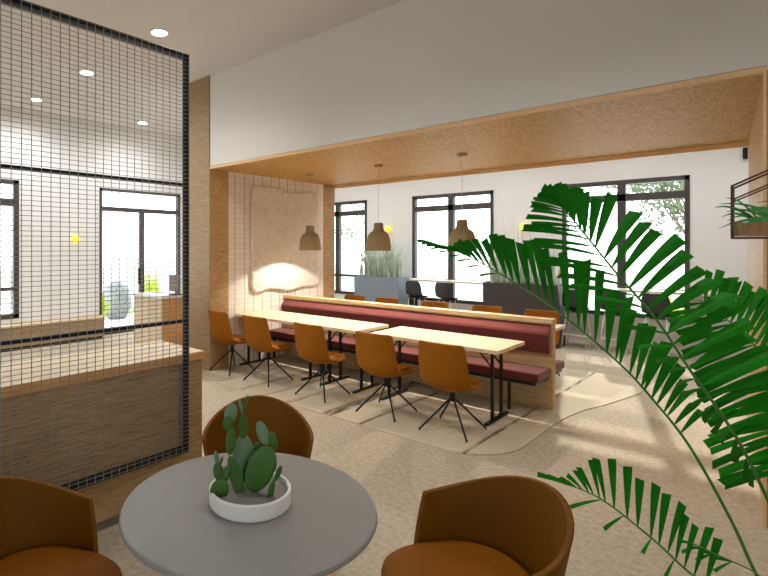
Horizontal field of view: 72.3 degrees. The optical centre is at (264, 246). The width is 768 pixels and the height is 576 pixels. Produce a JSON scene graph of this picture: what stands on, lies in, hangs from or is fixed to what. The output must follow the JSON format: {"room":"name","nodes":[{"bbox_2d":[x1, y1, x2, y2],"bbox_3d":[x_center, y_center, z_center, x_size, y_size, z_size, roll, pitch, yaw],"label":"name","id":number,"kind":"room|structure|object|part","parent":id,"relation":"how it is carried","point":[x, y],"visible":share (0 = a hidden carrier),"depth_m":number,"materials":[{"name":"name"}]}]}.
{"room":"restaurant dining area","nodes":[
{"label":"restaurant dining area","id":0,"kind":"room"},
{"bbox_2d":[1,107,181,322],"bbox_3d":[-4.178,-0.335,9.267,14.377,4.170,0.180,0,0,-45],"label":"wall","id":1,"kind":"structure","parent":0,"point":[50,255],"depth_m":9.58,"materials":[{"name":"paint"}]},
{"bbox_2d":[1,179,18,318],"bbox_3d":[-5.209,0.037,8.176,2.339,2.425,0.103,0,0,-45],"label":"window","id":2,"kind":"structure","parent":1,"relation":"in","point":[15,239],"depth_m":8.92,"materials":[{"name":"paint"}]},
{"bbox_2d":[99,188,179,334],"bbox_3d":[-2.607,0.287,10.726,1.921,2.925,0.130,0,0,-45],"label":"door","id":3,"kind":"structure","parent":1,"relation":"in","point":[140,214],"depth_m":10.69,"materials":[{"name":"paint"}]},
{"bbox_2d":[1,0,403,138],"bbox_3d":[0.338,-2.495,4.692,14.833,0.150,13.036,0,0,-45],"label":"ceiling","id":4,"kind":"structure","parent":0,"point":[216,35],"depth_m":6.01,"materials":[{"name":"paint"}]},
{"bbox_2d":[79,70,93,75],"bbox_3d":[-2.471,-2.414,7.035,0.200,0.012,0.200,0,0,-45],"label":"recessed light","id":5,"kind":"object","parent":4,"relation":"in","point":[86,71],"visible":0.88,"depth_m":7.02,"materials":[{"name":"white metal"}]},
{"bbox_2d":[150,29,167,36],"bbox_3d":[-1.191,-2.414,5.722,0.200,0.012,0.200,0,0,-45],"label":"recessed light","id":6,"kind":"object","parent":4,"relation":"in","point":[155,32],"visible":1,"depth_m":5.71,"materials":[{"name":"white metal"}]},
{"bbox_2d":[716,169,767,238],"bbox_3d":[2.854,-1.232,2.677,0.269,2.375,0.719,0,0,-45],"label":"hanging planter","id":7,"kind":"object","parent":4,"relation":"hanging from","point":[755,226],"visible":1,"depth_m":2.78,"materials":[{"name":"brown metal"}]},
{"bbox_2d":[229,172,322,366],"bbox_3d":[0.240,0.325,8.170,2.191,2.850,0.018,0,0,-45],"label":"tiled wall","id":8,"kind":"structure","parent":0,"point":[242,299],"depth_m":7.63,"materials":[{"name":"white tile"}]},
{"bbox_2d":[250,185,318,292],"bbox_3d":[0.357,-0.122,8.222,1.575,1.655,0.050,0,0,-45],"label":"wall art panel","id":9,"kind":"object","parent":8,"relation":"attached to","point":[279,218],"visible":0.98,"depth_m":8.09,"materials":[{"name":"paint"}]},
{"bbox_2d":[1,331,767,575],"bbox_3d":[0.338,1.810,4.692,14.833,0.120,13.036,0,0,-45],"label":"floor","id":10,"kind":"structure","parent":0,"point":[395,471],"depth_m":3.96,"materials":[{"name":"carpet"}]},
{"bbox_2d":[1,314,105,351],"bbox_3d":[-5.234,1.535,7.795,5.785,0.430,0.414,0,0,-45],"label":"bench","id":11,"kind":"object","parent":10,"relation":"on","point":[50,322],"visible":0.73,"depth_m":8.99,"materials":[{"name":"grey wood"}]},
{"bbox_3d":[-5.234,1.335,7.795,5.785,0.030,0.414,0,0,-45],"label":"seat","id":12,"kind":"part","parent":11,"relation":"part of","materials":[{"name":"brown wood"}]},
{"bbox_2d":[0,476,122,575],"bbox_3d":[-0.900,1.358,1.946,0.693,0.796,0.649,0,0,16],"label":"tub chair","id":13,"kind":"object","parent":10,"relation":"on","point":[47,529],"visible":1,"depth_m":2.19,"materials":[{"name":"brown leather"}]},
{"bbox_2d":[0,546,122,575],"bbox_3d":[-0.847,1.339,1.930,0.582,0.133,0.494,0,0,16],"label":"seat cushion","id":14,"kind":"object","parent":13,"relation":"on","point":[14,560],"depth_m":2.05,"materials":[{"name":"orange leather"}]},
{"bbox_2d":[1,341,204,531],"bbox_3d":[-2.015,1.250,2.505,3.892,1.000,0.563,0,0,-45],"label":"counter","id":15,"kind":"object","parent":10,"relation":"on","point":[109,496],"depth_m":3.15,"materials":[{"name":"brown wood"}]},
{"bbox_2d":[0,0,188,490],"bbox_3d":[-1.772,0.040,2.319,3.474,2.760,0.043,0,0,-45],"label":"mesh screen","id":16,"kind":"object","parent":15,"relation":"attached to","point":[24,5],"visible":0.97,"depth_m":2.96,"materials":[{"name":"metal"}]},
{"bbox_3d":[-1.771,-0.428,2.318,3.406,0.022,0.027,0,0,-45],"label":"rail","id":17,"kind":"part","parent":16,"relation":"part of","materials":[{"name":"metal"}]},
{"bbox_3d":[-1.771,0.510,2.318,3.406,0.022,0.027,0,0,-45],"label":"rail","id":18,"kind":"part","parent":16,"relation":"part of","materials":[{"name":"metal"}]},
{"bbox_2d":[1,341,202,387],"bbox_3d":[-2.019,0.770,2.504,3.885,0.040,0.557,0,0,-45],"label":"countertop","id":19,"kind":"structure","parent":15,"relation":"on","point":[191,350],"depth_m":3.32,"materials":[{"name":"brown wood"}]},
{"bbox_2d":[132,291,181,344],"bbox_3d":[-1.470,1.200,7.019,0.399,1.100,0.746,0,0,-45],"label":"reception desk","id":20,"kind":"object","parent":10,"relation":"on","point":[152,295],"visible":0.54,"depth_m":6.81,"materials":[{"name":"brown wood"}]},
{"bbox_3d":[-1.594,1.215,6.909,0.023,1.070,0.692,0,0,-45],"label":"panel","id":21,"kind":"part","parent":20,"relation":"part of","materials":[{"name":"brown wood"}]},
{"bbox_3d":[-1.225,1.215,6.787,0.331,1.070,0.036,0,0,-45],"label":"panel","id":22,"kind":"part","parent":20,"relation":"part of","materials":[{"name":"brown wood"}]},
{"bbox_2d":[170,275,181,294],"bbox_3d":[-1.224,0.515,6.908,0.114,0.270,0.225,0,0,-45],"label":"computer monitor","id":23,"kind":"object","parent":20,"relation":"on","point":[172,277],"visible":0.88,"depth_m":6.88,"materials":[{"name":"black metal"}]},
{"bbox_2d":[119,451,377,575],"bbox_3d":[-0.062,1.375,1.999,0.988,0.750,0.988,0,0,-45],"label":"round table","id":24,"kind":"object","parent":10,"relation":"on","point":[168,522],"visible":0.8,"depth_m":1.82,"materials":[{"name":"grey laminate"}]},
{"bbox_2d":[209,395,290,522],"bbox_3d":[-0.058,0.795,1.994,0.322,0.409,0.322,0,0,31],"label":"potted cactus","id":25,"kind":"object","parent":24,"relation":"on","point":[248,489],"visible":1,"depth_m":1.97,"materials":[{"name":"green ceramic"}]},
{"bbox_2d":[209,472,290,522],"bbox_3d":[-0.058,0.969,1.994,0.322,0.062,0.322,0,0,-45],"label":"bowl","id":26,"kind":"object","parent":24,"relation":"on","point":[244,502],"depth_m":1.91,"materials":[{"name":"white ceramic"}]},
{"bbox_2d":[202,395,313,458],"bbox_3d":[-0.041,1.358,2.946,0.649,0.796,0.693,0,0,-1],"label":"tub chair","id":27,"kind":"object","parent":10,"relation":"on","point":[294,435],"visible":0.24,"depth_m":3.18,"materials":[{"name":"brown leather"}]},
{"bbox_2d":[354,224,409,304],"bbox_3d":[2.672,0.551,11.423,0.864,2.397,1.401,0,0,-45],"label":"planter box","id":28,"kind":"object","parent":10,"relation":"on","point":[387,280],"visible":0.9,"depth_m":11.31,"materials":[{"name":"blue stone"}]},
{"bbox_2d":[405,281,427,305],"bbox_3d":[3.280,1.236,10.944,0.435,1.032,0.400,0,0,-45],"label":"bar stool","id":29,"kind":"object","parent":10,"relation":"on","point":[413,288],"visible":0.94,"depth_m":10.80,"materials":[{"name":"black plastic"}]},
{"bbox_2d":[202,355,652,454],"bbox_3d":[2.034,1.746,6.758,4.039,0.008,4.459,0,0,-45],"label":"area rug","id":30,"kind":"object","parent":10,"relation":"on","point":[576,391],"visible":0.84,"depth_m":5.65,"materials":[{"name":"beige carpet"}]},
{"bbox_2d":[208,310,254,376],"bbox_3d":[-0.475,1.308,7.112,0.568,0.866,0.478,0,0,-42],"label":"chair","id":31,"kind":"object","parent":30,"relation":"on","point":[220,326],"visible":0.85,"depth_m":6.91,"materials":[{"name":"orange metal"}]},
{"bbox_3d":[-0.622,1.584,7.136,0.335,0.314,0.022,0,0,3],"label":"leg","id":32,"kind":"part","parent":31,"relation":"part of","materials":[{"name":"black metal"}]},
{"bbox_3d":[-0.468,1.584,6.963,0.022,0.314,0.335,0,0,3],"label":"leg","id":33,"kind":"part","parent":31,"relation":"part of","materials":[{"name":"black metal"}]},
{"bbox_3d":[-0.298,1.584,7.115,0.335,0.314,0.022,0,0,3],"label":"leg","id":34,"kind":"part","parent":31,"relation":"part of","materials":[{"name":"black metal"}]},
{"bbox_2d":[242,315,292,386],"bbox_3d":[0.031,1.308,6.600,0.568,0.866,0.478,0,0,-45],"label":"chair","id":35,"kind":"object","parent":30,"relation":"on","point":[256,329],"visible":1,"depth_m":6.40,"materials":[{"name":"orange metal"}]},
{"bbox_3d":[-0.117,1.584,6.616,0.335,0.314,0.022,0,0,0],"label":"leg","id":36,"kind":"part","parent":35,"relation":"part of","materials":[{"name":"black metal"}]},
{"bbox_3d":[0.207,1.584,6.611,0.335,0.314,0.022,0,0,0],"label":"leg","id":37,"kind":"part","parent":35,"relation":"part of","materials":[{"name":"black metal"}]},
{"bbox_2d":[235,310,344,380],"bbox_3d":[0.328,1.361,7.171,0.707,0.762,1.474,0,0,-45],"label":"dining table","id":38,"kind":"object","parent":30,"relation":"on","point":[290,318],"visible":0.55,"depth_m":7.05,"materials":[{"name":"brown wood"}]},
{"bbox_2d":[294,322,350,402],"bbox_3d":[0.662,1.308,5.960,0.568,0.866,0.478,0,0,-43],"label":"chair","id":39,"kind":"object","parent":30,"relation":"on","point":[310,340],"visible":1,"depth_m":5.77,"materials":[{"name":"orange leather"}]},
{"bbox_3d":[0.514,1.584,5.979,0.335,0.314,0.022,0,0,2],"label":"leg","id":40,"kind":"part","parent":39,"relation":"part of","materials":[{"name":"black metal"}]},
{"bbox_3d":[0.674,1.584,5.811,0.022,0.314,0.335,0,0,2],"label":"leg","id":41,"kind":"part","parent":39,"relation":"part of","materials":[{"name":"black metal"}]},
{"bbox_3d":[0.839,1.584,5.968,0.335,0.314,0.022,0,0,2],"label":"leg","id":42,"kind":"part","parent":39,"relation":"part of","materials":[{"name":"black metal"}]},
{"bbox_2d":[315,319,388,393],"bbox_3d":[1.085,1.361,6.405,0.707,0.762,0.652,0,0,-45],"label":"dining table","id":43,"kind":"object","parent":30,"relation":"on","point":[347,326],"visible":0.75,"depth_m":6.35,"materials":[{"name":"brown wood"}]},
{"bbox_2d":[344,294,364,300],"bbox_3d":[1.471,1.308,9.095,0.568,0.866,0.478,0,0,-45],"label":"chair","id":44,"kind":"object","parent":30,"relation":"on","point":[347,296],"visible":0.15,"depth_m":9.27,"materials":[{"name":"orange leather"}]},
{"bbox_2d":[355,331,416,421],"bbox_3d":[1.269,1.308,5.346,0.478,0.866,0.568,0,0,44],"label":"chair","id":45,"kind":"object","parent":30,"relation":"on","point":[375,353],"visible":1,"depth_m":5.15,"materials":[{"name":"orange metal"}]},
{"bbox_3d":[1.121,1.584,5.357,0.243,0.314,0.243,0,0,44],"label":"leg","id":46,"kind":"part","parent":45,"relation":"part of","materials":[{"name":"black metal"}]},
{"bbox_3d":[1.279,1.584,5.522,0.022,0.314,0.335,0,0,-1],"label":"leg","id":47,"kind":"part","parent":45,"relation":"part of","materials":[{"name":"black metal"}]},
{"bbox_3d":[1.286,1.584,5.197,0.022,0.314,0.335,0,0,-1],"label":"leg","id":48,"kind":"part","parent":45,"relation":"part of","materials":[{"name":"black metal"}]},
{"bbox_3d":[1.445,1.584,5.360,0.335,0.314,0.022,0,0,-1],"label":"leg","id":49,"kind":"part","parent":45,"relation":"part of","materials":[{"name":"black metal"}]},
{"bbox_2d":[375,297,397,303],"bbox_3d":[1.938,1.308,8.621,0.568,0.866,0.478,0,0,-45],"label":"chair","id":50,"kind":"object","parent":30,"relation":"on","point":[378,299],"visible":0.08,"depth_m":8.79,"materials":[{"name":"orange leather"}]},
{"bbox_2d":[269,294,563,409],"bbox_3d":[1.731,1.258,6.855,0.901,0.967,3.935,0,0,-45],"label":"bench","id":51,"kind":"object","parent":30,"relation":"on","point":[530,369],"visible":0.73,"depth_m":5.97,"materials":[{"name":"brown wood"}]},
{"bbox_3d":[1.543,1.403,6.691,0.405,0.035,3.868,0,0,-45],"label":"seat frame","id":52,"kind":"part","parent":51,"relation":"part of","materials":[{"name":"brown wood"}]},
{"bbox_2d":[269,327,550,382],"bbox_3d":[1.549,1.340,6.685,0.405,0.090,3.904,0,0,-45],"label":"seat cushion","id":53,"kind":"object","parent":51,"relation":"on","point":[519,371],"depth_m":5.73,"materials":[{"name":"red fabric"}]},
{"bbox_2d":[282,299,550,353],"bbox_3d":[1.664,0.993,6.792,0.093,0.312,3.894,0,0,-45],"label":"cushion","id":54,"kind":"object","parent":51,"relation":"on","point":[536,335],"depth_m":6.28,"materials":[{"name":"red fabric"}]},
{"bbox_3d":[1.731,0.797,6.855,0.148,0.045,3.935,0,0,-45],"label":"rail","id":55,"kind":"part","parent":51,"relation":"part of","materials":[{"name":"brown wood"}]},
{"bbox_3d":[2.626,1.576,5.460,0.030,0.332,0.023,0,0,-45],"label":"leg","id":56,"kind":"part","parent":51,"relation":"part of","materials":[{"name":"black metal"}]},
{"bbox_2d":[555,360,563,372],"bbox_3d":[1.903,1.340,7.034,0.405,0.090,3.904,0,0,-45],"label":"seat cushion","id":57,"kind":"object","parent":51,"relation":"on","point":[559,364],"depth_m":5.68,"materials":[{"name":"red fabric"}]},
{"bbox_2d":[421,301,447,308],"bbox_3d":[2.557,1.308,7.994,0.568,0.866,0.478,0,0,-45],"label":"chair","id":58,"kind":"object","parent":30,"relation":"on","point":[435,304],"visible":0.11,"depth_m":8.16,"materials":[{"name":"orange leather"}]},
{"bbox_2d":[371,326,524,426],"bbox_3d":[1.944,1.361,5.535,0.707,0.762,1.434,0,0,-45],"label":"dining table","id":59,"kind":"object","parent":30,"relation":"on","point":[493,346],"visible":0.85,"depth_m":5.27,"materials":[{"name":"brown wood"}]},
{"bbox_2d":[418,340,486,441],"bbox_3d":[1.773,1.308,4.819,0.478,0.866,0.568,0,0,44],"label":"chair","id":60,"kind":"object","parent":30,"relation":"on","point":[444,367],"visible":1,"depth_m":4.63,"materials":[{"name":"orange leather"}]},
{"bbox_3d":[1.625,1.584,4.830,0.243,0.314,0.243,0,0,44],"label":"leg","id":61,"kind":"part","parent":60,"relation":"part of","materials":[{"name":"black metal"}]},
{"bbox_3d":[1.781,1.584,4.995,0.022,0.314,0.335,0,0,-1],"label":"leg","id":62,"kind":"part","parent":60,"relation":"part of","materials":[{"name":"black metal"}]},
{"bbox_3d":[1.792,1.584,4.671,0.022,0.314,0.335,0,0,-1],"label":"leg","id":63,"kind":"part","parent":60,"relation":"part of","materials":[{"name":"black metal"}]},
{"bbox_3d":[1.948,1.584,4.836,0.335,0.314,0.022,0,0,-1],"label":"leg","id":64,"kind":"part","parent":60,"relation":"part of","materials":[{"name":"black metal"}]},
{"bbox_2d":[472,305,502,313],"bbox_3d":[3.144,1.308,7.399,0.568,0.866,0.478,0,0,-45],"label":"chair","id":65,"kind":"object","parent":30,"relation":"on","point":[482,308],"visible":0.12,"depth_m":7.56,"materials":[{"name":"orange leather"}]},
{"bbox_2d":[524,309,559,375],"bbox_3d":[3.668,1.308,6.868,0.568,0.866,0.478,0,0,-45],"label":"chair","id":66,"kind":"object","parent":30,"relation":"on","point":[528,312],"visible":0.07,"depth_m":6.99,"materials":[{"name":"orange leather"}]},
{"bbox_2d":[555,324,564,330],"bbox_3d":[3.037,1.361,6.636,0.707,0.762,1.402,0,0,-45],"label":"dining table","id":67,"kind":"object","parent":30,"relation":"on","point":[557,326],"visible":0.09,"depth_m":6.27,"materials":[{"name":"brown wood"}]},
{"bbox_2d":[435,282,457,308],"bbox_3d":[3.753,1.236,10.464,0.435,1.032,0.400,0,0,-45],"label":"bar stool","id":68,"kind":"object","parent":10,"relation":"on","point":[443,291],"visible":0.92,"depth_m":10.32,"materials":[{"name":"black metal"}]},
{"bbox_2d":[381,475,573,575],"bbox_3d":[0.812,1.358,1.985,0.693,0.796,0.649,0,0,-9],"label":"tub chair","id":69,"kind":"object","parent":10,"relation":"on","point":[506,525],"visible":1,"depth_m":2.12,"materials":[{"name":"brown leather"}]},
{"bbox_2d":[381,541,529,575],"bbox_3d":[0.757,1.339,1.976,0.582,0.133,0.494,0,0,-9],"label":"seat cushion","id":70,"kind":"object","parent":69,"relation":"on","point":[421,558],"depth_m":2.07,"materials":[{"name":"orange leather"}]},
{"bbox_2d":[483,213,565,348],"bbox_3d":[4.747,0.548,9.261,0.870,2.404,1.481,0,0,-45],"label":"planter box","id":71,"kind":"object","parent":10,"relation":"on","point":[512,298],"visible":0.41,"depth_m":9.20,"materials":[{"name":"black metal"}]},
{"bbox_2d":[409,278,716,331],"bbox_3d":[5.163,1.235,9.740,0.382,1.030,5.259,0,0,-45],"label":"bar table","id":72,"kind":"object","parent":10,"relation":"on","point":[411,300],"depth_m":10.41,"materials":[{"name":"laminate"}]},
{"bbox_2d":[409,278,716,296],"bbox_3d":[5.163,0.740,9.740,0.382,0.040,5.259,0,0,-45],"label":"countertop","id":73,"kind":"structure","parent":72,"relation":"on","point":[411,279],"depth_m":10.29,"materials":[{"name":"laminate"}]},
{"bbox_2d":[561,289,592,350],"bbox_3d":[5.402,1.236,8.794,0.435,1.032,0.400,0,0,-45],"label":"bar stool","id":74,"kind":"object","parent":10,"relation":"on","point":[572,306],"visible":0.52,"depth_m":8.74,"materials":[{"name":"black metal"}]},
{"bbox_3d":[5.183,1.416,8.794,0.126,0.671,0.024,0,0,-3],"label":"leg","id":75,"kind":"part","parent":74,"relation":"part of","materials":[{"name":"white metal"}]},
{"bbox_3d":[5.398,1.416,9.007,0.024,0.671,0.126,0,0,4],"label":"leg","id":76,"kind":"part","parent":74,"relation":"part of","materials":[{"name":"white metal"}]},
{"bbox_3d":[5.614,1.416,8.788,0.126,0.671,0.024,0,0,-3],"label":"leg","id":77,"kind":"part","parent":74,"relation":"part of","materials":[{"name":"white metal"}]},
{"bbox_2d":[417,182,767,575],"bbox_3d":[1.437,0.763,1.880,1.595,1.973,0.714,0,0,9],"label":"potted palm","id":78,"kind":"object","parent":10,"relation":"on","point":[730,339],"visible":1,"depth_m":1.71,"materials":[{"name":"green plant"}]},
{"bbox_2d":[598,291,631,355],"bbox_3d":[5.793,1.236,8.397,0.435,1.032,0.400,0,0,-45],"label":"bar stool","id":79,"kind":"object","parent":10,"relation":"on","point":[621,296],"visible":0.27,"depth_m":8.38,"materials":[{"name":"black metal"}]},
{"bbox_3d":[5.575,1.416,8.397,0.126,0.671,0.024,0,0,-3],"label":"leg","id":80,"kind":"part","parent":79,"relation":"part of","materials":[{"name":"white metal"}]},
{"bbox_2d":[641,293,674,356],"bbox_3d":[6.185,1.236,8.001,0.435,1.032,0.400,0,0,-45],"label":"bar stool","id":81,"kind":"object","parent":10,"relation":"on","point":[647,298],"visible":0.51,"depth_m":7.89,"materials":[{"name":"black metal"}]},
{"bbox_3d":[6.182,1.077,7.998,0.280,0.015,0.300,0,0,-45],"label":"seat frame","id":82,"kind":"part","parent":81,"relation":"part of","materials":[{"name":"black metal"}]},
{"bbox_3d":[6.182,1.416,7.782,0.024,0.671,0.126,0,0,4],"label":"leg","id":83,"kind":"part","parent":81,"relation":"part of","materials":[{"name":"white metal"}]},
{"bbox_3d":[6.397,1.416,7.995,0.126,0.671,0.024,0,0,-3],"label":"leg","id":84,"kind":"part","parent":81,"relation":"part of","materials":[{"name":"white metal"}]},
{"bbox_2d":[210,0,767,165],"bbox_3d":[3.160,-1.780,5.179,2.830,1.280,9.404,0,0,-45],"label":"wall","id":85,"kind":"structure","parent":0,"point":[406,65],"depth_m":4.57,"materials":[{"name":"paint"}]},
{"bbox_2d":[209,75,209,168],"bbox_3d":[-0.779,-1.760,7.149,0.008,1.320,0.004,0,0,-45],"label":"trim","id":86,"kind":"structure","parent":85,"relation":"attached to","point":[209,75],"depth_m":7.15,"materials":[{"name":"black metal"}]},
{"bbox_2d":[299,173,320,249],"bbox_3d":[0.679,-0.525,7.644,0.332,1.150,0.332,0,0,-45],"label":"pendant lamp","id":87,"kind":"object","parent":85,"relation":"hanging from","point":[309,240],"visible":1,"depth_m":7.53,"materials":[{"name":"beige paint"}]},
{"bbox_3d":[0.679,-0.136,7.644,0.332,0.372,0.332,0,0,-45],"label":"lamp shade","id":88,"kind":"part","parent":87,"relation":"part of","materials":[{"name":"beige paint"}]},
{"bbox_2d":[366,164,390,250],"bbox_3d":[1.519,-0.525,6.793,0.332,1.150,0.332,0,0,-45],"label":"pendant lamp","id":89,"kind":"object","parent":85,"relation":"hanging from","point":[378,239],"visible":1,"depth_m":6.69,"materials":[{"name":"beige paint"}]},
{"bbox_3d":[1.519,-0.136,6.793,0.332,0.372,0.332,0,0,-45],"label":"lamp shade","id":90,"kind":"part","parent":89,"relation":"part of","materials":[{"name":"beige paint"}]},
{"bbox_3d":[1.519,-0.700,6.793,0.005,0.760,0.004,0,0,-45],"label":"cord","id":91,"kind":"part","parent":89,"relation":"part of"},
{"bbox_2d":[214,66,762,185],"bbox_3d":[3.347,-1.120,4.990,2.802,0.040,8.873,0,0,-45],"label":"ceiling","id":92,"kind":"structure","parent":85,"relation":"attached to","point":[722,111],"depth_m":5.15,"materials":[{"name":"brown wood"}]},
{"bbox_2d":[447,153,476,248],"bbox_3d":[2.321,-0.525,5.980,0.332,1.150,0.332,0,0,-45],"label":"pendant lamp","id":93,"kind":"object","parent":92,"relation":"hanging from","point":[462,232],"visible":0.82,"depth_m":5.91,"materials":[{"name":"beige paint"}]},
{"bbox_3d":[2.321,-0.136,5.980,0.332,0.372,0.332,0,0,-45],"label":"lamp shade","id":94,"kind":"part","parent":93,"relation":"part of","materials":[{"name":"beige paint"}]},
{"bbox_2d":[210,66,767,188],"bbox_3d":[3.352,-1.092,4.996,2.859,0.084,8.873,0,0,-45],"label":"trim","id":95,"kind":"structure","parent":85,"relation":"attached to","point":[758,70],"depth_m":5.34,"materials":[{"name":"brown wood"}]},
{"bbox_2d":[763,70,766,528],"bbox_3d":[3.130,0.325,3.177,0.050,2.850,0.016,0,0,-45],"label":"trim","id":96,"kind":"structure","parent":85,"relation":"attached to","point":[764,71],"depth_m":3.16,"materials":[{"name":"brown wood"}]},
{"bbox_2d":[767,70,767,528],"bbox_3d":[3.449,0.325,2.849,0.034,2.850,0.917,0,0,-45],"label":"trim","id":97,"kind":"structure","parent":85,"relation":"attached to","point":[767,70],"depth_m":3.15,"materials":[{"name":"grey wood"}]},
{"bbox_2d":[335,147,747,358],"bbox_3d":[5.535,-0.335,9.822,0.228,4.170,12.676,0,0,-45],"label":"wall","id":98,"kind":"structure","parent":0,"point":[712,173],"depth_m":9.22,"materials":[{"name":"paint"}]},
{"bbox_2d":[335,200,366,294],"bbox_3d":[1.935,0.022,13.375,0.131,2.395,1.843,0,0,-45],"label":"window","id":99,"kind":"structure","parent":98,"relation":"in","point":[339,213],"depth_m":13.30,"materials":[{"name":"paint"}]},
{"bbox_2d":[412,190,493,304],"bbox_3d":[4.108,0.022,11.174,0.131,2.395,1.843,0,0,-45],"label":"window","id":100,"kind":"structure","parent":98,"relation":"in","point":[451,207],"depth_m":11.13,"materials":[{"name":"paint"}]},
{"bbox_2d":[562,175,689,319],"bbox_3d":[6.298,0.022,8.956,0.131,2.395,1.856,0,0,-45],"label":"window","id":101,"kind":"structure","parent":98,"relation":"in","point":[623,197],"depth_m":8.78,"materials":[{"name":"paint"}]},
{"bbox_2d":[743,147,747,158],"bbox_3d":[7.353,-1.435,7.769,0.068,0.170,0.057,0,0,-45],"label":"wall speaker","id":102,"kind":"object","parent":98,"relation":"attached to","point":[745,150],"visible":1,"depth_m":7.74,"materials":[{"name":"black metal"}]},
{"bbox_2d":[748,82,762,509],"bbox_3d":[4.411,0.325,3.912,2.830,2.850,1.079,0,0,-45],"label":"wall column","id":103,"kind":"structure","parent":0,"point":[755,143],"depth_m":3.99,"materials":[{"name":"brown wood"}]},
{"bbox_3d":[0.037,0.305,8.343,2.830,2.890,0.512,0,0,-45],"label":"wall","id":104,"kind":"structure","parent":0,"visible":0},
{"bbox_2d":[189,76,209,370],"bbox_3d":[-0.985,-0.335,7.359,0.007,4.170,0.584,0,0,-45],"label":"column","id":105,"kind":"structure","parent":104,"relation":"attached to","point":[199,171],"depth_m":7.31,"materials":[{"name":"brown wood"}]},
{"bbox_2d":[210,169,334,370],"bbox_3d":[0.233,0.325,8.161,2.852,2.850,0.022,0,0,-45],"label":"trim","id":106,"kind":"structure","parent":104,"relation":"attached to","point":[219,180],"depth_m":7.31,"materials":[{"name":"brown wood"}]},
{"label":"outside","id":107,"kind":"structure","parent":0,"visible":0},
{"bbox_2d":[1,257,683,327],"bbox_3d":[9.924,1.970,22.430,114.100,0.160,89.900,0,0,-45],"label":"ground","id":108,"kind":"structure","parent":107,"point":[635,267],"depth_m":46.79,"materials":[{"name":"white"}]},
{"bbox_2d":[1,265,174,304],"bbox_3d":[-10.620,1.320,14.655,32.861,1.140,0.180,0,0,-45],"label":"wall","id":109,"kind":"structure","parent":108,"relation":"on","point":[107,277],"depth_m":19.76,"materials":[{"name":"paint"}]},
{"bbox_2d":[102,294,112,315],"bbox_3d":[-3.882,1.409,11.975,0.624,0.962,0.594,0,0,-45],"label":"shrub","id":110,"kind":"object","parent":108,"relation":"on","point":[107,302],"visible":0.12,"depth_m":11.96,"materials":[{"name":"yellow plant"}]},
{"bbox_2d":[102,280,131,319],"bbox_3d":[-3.917,1.430,13.422,0.809,1.098,0.658,0,0,-45],"label":"boulder","id":111,"kind":"object","parent":108,"relation":"on","point":[116,283],"visible":0.66,"depth_m":13.18,"materials":[{"name":"white stone"}]},
{"bbox_2d":[135,268,166,292],"bbox_3d":[-2.889,1.182,12.945,0.947,1.416,0.940,0,0,-45],"label":"shrub","id":112,"kind":"object","parent":108,"relation":"on","point":[154,281],"visible":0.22,"depth_m":12.81,"materials":[{"name":"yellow plant"}]},
{"bbox_2d":[342,204,363,244],"bbox_3d":[6.062,-1.023,29.162,4.605,5.839,3.709,0,0,20],"label":"tree","id":113,"kind":"object","parent":108,"relation":"on","point":[362,208],"visible":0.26,"depth_m":29.55,"materials":[{"name":"green plant"}]},
{"bbox_2d":[117,258,683,309],"bbox_3d":[7.569,1.370,20.105,0.228,1.040,53.940,0,0,-45],"label":"wall","id":114,"kind":"structure","parent":108,"relation":"on","point":[424,272],"depth_m":19.74,"materials":[{"name":"paint"}]},
{"bbox_2d":[568,217,598,240],"bbox_3d":[12.907,-1.423,23.099,3.173,6.638,3.825,0,0,-3],"label":"tree","id":115,"kind":"object","parent":108,"relation":"on","point":[578,229],"visible":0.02,"depth_m":21.90,"materials":[{"name":"green plant"}]},
{"bbox_2d":[595,181,683,235],"bbox_3d":[14.314,-1.421,17.085,5.019,6.634,6.940,0,0,6],"label":"tree","id":116,"kind":"object","parent":108,"relation":"on","point":[679,208],"visible":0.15,"depth_m":17.64,"materials":[{"name":"green plant"}]},
{"bbox_2d":[664,288,683,315],"bbox_3d":[7.701,1.290,9.444,1.157,1.200,1.103,0,0,-45],"label":"shrub","id":117,"kind":"object","parent":108,"relation":"on","point":[664,288],"visible":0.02,"depth_m":9.55,"materials":[{"name":"yellow plant"}]}
]}

